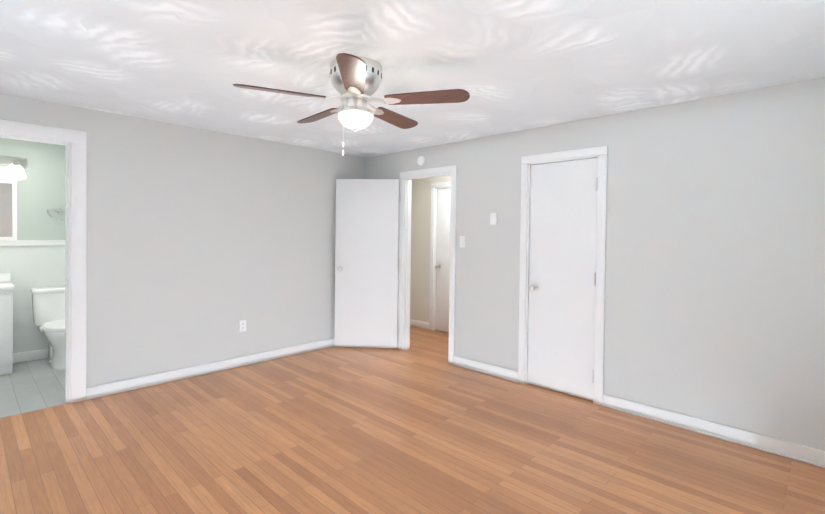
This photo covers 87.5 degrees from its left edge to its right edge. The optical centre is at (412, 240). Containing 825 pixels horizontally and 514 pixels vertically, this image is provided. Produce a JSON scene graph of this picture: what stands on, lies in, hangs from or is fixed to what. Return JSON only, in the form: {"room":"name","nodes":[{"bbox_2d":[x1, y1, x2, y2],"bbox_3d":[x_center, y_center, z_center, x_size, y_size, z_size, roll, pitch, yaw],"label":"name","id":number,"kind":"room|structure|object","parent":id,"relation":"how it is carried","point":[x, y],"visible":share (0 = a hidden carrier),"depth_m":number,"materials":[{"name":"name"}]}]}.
{"room":"empty bedroom","nodes":[
{"label":"empty bedroom","id":0,"kind":"room"},
{"bbox_2d":[0,138,64,353],"bbox_3d":[-4.242,0.082,4.298,0.100,2.350,2.100,2,1,44],"label":"wall","id":1,"kind":"structure","parent":0,"point":[40,188],"depth_m":4.51,"materials":[{"name":"green paint"}]},
{"bbox_2d":[0,179,16,239],"bbox_3d":[-4.257,-0.307,4.183,0.021,0.608,0.615,2,1,44],"label":"bathroom mirror","id":2,"kind":"object","parent":1,"relation":"attached to","point":[8,209],"visible":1,"depth_m":4.35,"materials":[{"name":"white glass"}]},
{"bbox_2d":[0,156,26,179],"bbox_3d":[-4.163,-0.727,4.220,0.184,0.237,0.580,2,1,44],"label":"sconce","id":3,"kind":"object","parent":1,"relation":"attached to","point":[14,170],"visible":1,"depth_m":4.33,"materials":[{"name":"white glass"}]},
{"bbox_2d":[13,349,47,362],"bbox_3d":[-4.214,1.208,4.275,0.014,0.100,1.900,2,1,44],"label":"baseboard","id":4,"kind":"structure","parent":1,"relation":"attached to","point":[30,355],"depth_m":4.49,"materials":[{"name":"white wood"}]},
{"bbox_2d":[0,240,64,245],"bbox_3d":[-4.193,0.026,4.251,0.034,0.055,1.900,2,1,44],"label":"trim","id":5,"kind":"structure","parent":1,"relation":"attached to","point":[27,242],"depth_m":4.46,"materials":[{"name":"white wood"}]},
{"bbox_2d":[47,208,64,219],"bbox_3d":[-3.806,-0.286,4.634,0.048,0.126,0.200,2,1,44],"label":"towel ring","id":6,"kind":"object","parent":1,"relation":"attached to","point":[58,210],"visible":0.71,"depth_m":4.62,"materials":[{"name":"silver metal"}]},
{"bbox_2d":[0,93,365,387],"bbox_3d":[-2.184,0.611,4.030,0.100,3.350,4.400,2,1,44],"label":"wall","id":7,"kind":"structure","parent":0,"point":[201,244],"depth_m":4.08,"materials":[{"name":"grey paint"}]},
{"bbox_2d":[0,119,86,402],"bbox_3d":[-2.995,0.209,3.164,0.122,2.160,0.950,2,1,44],"label":"door frame","id":8,"kind":"structure","parent":7,"relation":"attached to","point":[74,142],"depth_m":3.41,"materials":[{"name":"white wood"}]},
{"bbox_2d":[86,338,334,399],"bbox_3d":[-1.631,1.238,4.534,0.026,0.095,2.910,2,1,44],"label":"baseboard","id":9,"kind":"structure","parent":7,"relation":"attached to","point":[98,391],"depth_m":4.10,"materials":[{"name":"white wood"}]},
{"bbox_2d":[239,320,245,331],"bbox_3d":[-1.739,0.876,4.422,0.009,0.116,0.072,2,1,44],"label":"outlet","id":10,"kind":"object","parent":7,"relation":"attached to","point":[242,325],"visible":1,"depth_m":4.42,"materials":[{"name":"white plastic"}]},
{"bbox_2d":[0,326,824,513],"bbox_3d":[-0.662,1.340,3.383,6.380,0.050,5.530,2,1,44],"label":"floor","id":11,"kind":"structure","parent":0,"point":[346,430],"depth_m":2.73,"materials":[{"name":"brown wood"}]},
{"bbox_2d":[0,273,14,375],"bbox_3d":[-4.156,0.771,3.946,0.514,0.985,0.727,2,1,44],"label":"bathroom vanity","id":12,"kind":"object","parent":11,"relation":"on","point":[7,286],"visible":1,"depth_m":4.01,"materials":[{"name":"white wood"}]},
{"bbox_2d":[30,286,64,369],"bbox_3d":[-3.566,0.882,4.429,0.700,0.763,0.496,2,1,44],"label":"toilet","id":13,"kind":"object","parent":11,"relation":"on","point":[48,306],"visible":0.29,"depth_m":4.39,"materials":[{"name":"ceramic"}]},
{"bbox_2d":[0,0,824,157],"bbox_3d":[-0.397,-1.058,2.380,4.900,0.080,4.500,2,1,44],"label":"ceiling","id":14,"kind":"structure","parent":0,"point":[512,65],"depth_m":2.38,"materials":[{"name":"white paint"}]},
{"bbox_2d":[233,53,469,155],"bbox_3d":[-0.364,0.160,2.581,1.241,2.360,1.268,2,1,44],"label":"ceiling fan","id":15,"kind":"object","parent":14,"relation":"hanging from","point":[356,81],"visible":1,"depth_m":2.44,"materials":[{"name":"brown wood"}]},
{"bbox_2d":[410,175,450,322],"bbox_3d":[1.165,0.632,5.391,4.550,3.350,0.100,2,1,44],"label":"wall","id":16,"kind":"structure","parent":0,"point":[420,249],"depth_m":6.31,"materials":[{"name":"paint"}]},
{"bbox_2d":[410,319,428,329],"bbox_3d":[-0.102,1.227,6.529,0.968,0.095,0.014,2,1,44],"label":"baseboard","id":17,"kind":"structure","parent":16,"relation":"attached to","point":[420,324],"depth_m":6.31,"materials":[{"name":"white wood"}]},
{"bbox_2d":[429,181,450,330],"bbox_3d":[0.604,0.241,5.915,0.864,2.102,0.118,2,1,44],"label":"door frame","id":18,"kind":"structure","parent":16,"relation":"attached to","point":[436,186],"depth_m":6.14,"materials":[{"name":"white wood"}]},
{"bbox_2d":[435,188,450,332],"bbox_3d":[0.571,0.277,5.881,0.696,2.006,0.106,2,1,44],"label":"hall door","id":19,"kind":"structure","parent":16,"relation":"in","point":[442,266],"depth_m":6.05,"materials":[{"name":"white wood"}]},
{"bbox_2d":[365,77,824,450],"bbox_3d":[1.105,0.652,3.993,4.900,3.350,0.100,2,1,44],"label":"wall","id":20,"kind":"structure","parent":0,"point":[715,274],"depth_m":3.06,"materials":[{"name":"grey paint"}]},
{"bbox_2d":[334,179,399,347],"bbox_3d":[-0.543,0.275,5.145,0.766,2.006,0.177,1,1,4],"label":"open bedroom door","id":21,"kind":"structure","parent":20,"relation":"in","point":[366,262],"depth_m":5.13,"materials":[{"name":"white wood"}]},
{"bbox_2d":[417,156,424,165],"bbox_3d":[0.096,-0.899,4.863,0.108,0.108,0.034,2,1,44],"label":"detector","id":22,"kind":"object","parent":20,"relation":"attached to","point":[421,161],"visible":0.98,"depth_m":4.84,"materials":[{"name":"white plastic"}]},
{"bbox_2d":[398,165,456,363],"bbox_3d":[0.181,0.252,4.868,0.844,2.102,0.122,2,1,44],"label":"door frame","id":23,"kind":"structure","parent":20,"relation":"attached to","point":[406,177],"depth_m":5.07,"materials":[{"name":"white wood"}]},
{"bbox_2d":[460,236,465,246],"bbox_3d":[0.517,0.013,4.475,0.074,0.118,0.014,2,1,44],"label":"light switch","id":24,"kind":"object","parent":20,"relation":"attached to","point":[462,240],"visible":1,"depth_m":4.47,"materials":[{"name":"white plastic"}]},
{"bbox_2d":[453,356,517,381],"bbox_3d":[0.710,1.270,4.286,0.764,0.095,0.026,2,1,44],"label":"baseboard","id":25,"kind":"structure","parent":20,"relation":"attached to","point":[507,374],"depth_m":4.26,"materials":[{"name":"white wood"}]},
{"bbox_2d":[490,213,496,224],"bbox_3d":[0.790,-0.210,4.204,0.072,0.116,0.026,2,1,44],"label":"thermostat","id":26,"kind":"object","parent":20,"relation":"attached to","point":[493,218],"visible":1,"depth_m":4.19,"materials":[{"name":"white plastic"}]},
{"bbox_2d":[527,158,597,400],"bbox_3d":[1.283,0.318,3.735,0.620,2.006,0.106,2,1,44],"label":"closet door","id":27,"kind":"structure","parent":20,"relation":"in","point":[562,254],"depth_m":3.74,"materials":[{"name":"white wood"}]},
{"bbox_2d":[518,146,607,405],"bbox_3d":[1.314,0.282,3.781,0.768,2.102,0.122,2,1,44],"label":"trim","id":28,"kind":"structure","parent":20,"relation":"attached to","point":[600,153],"depth_m":3.58,"materials":[{"name":"white wood"}]},
{"bbox_2d":[602,394,824,467],"bbox_3d":[2.137,1.308,2.917,1.656,0.095,0.026,2,1,44],"label":"baseboard","id":29,"kind":"structure","parent":20,"relation":"attached to","point":[805,454],"depth_m":2.94,"materials":[{"name":"white wood"}]}
]}

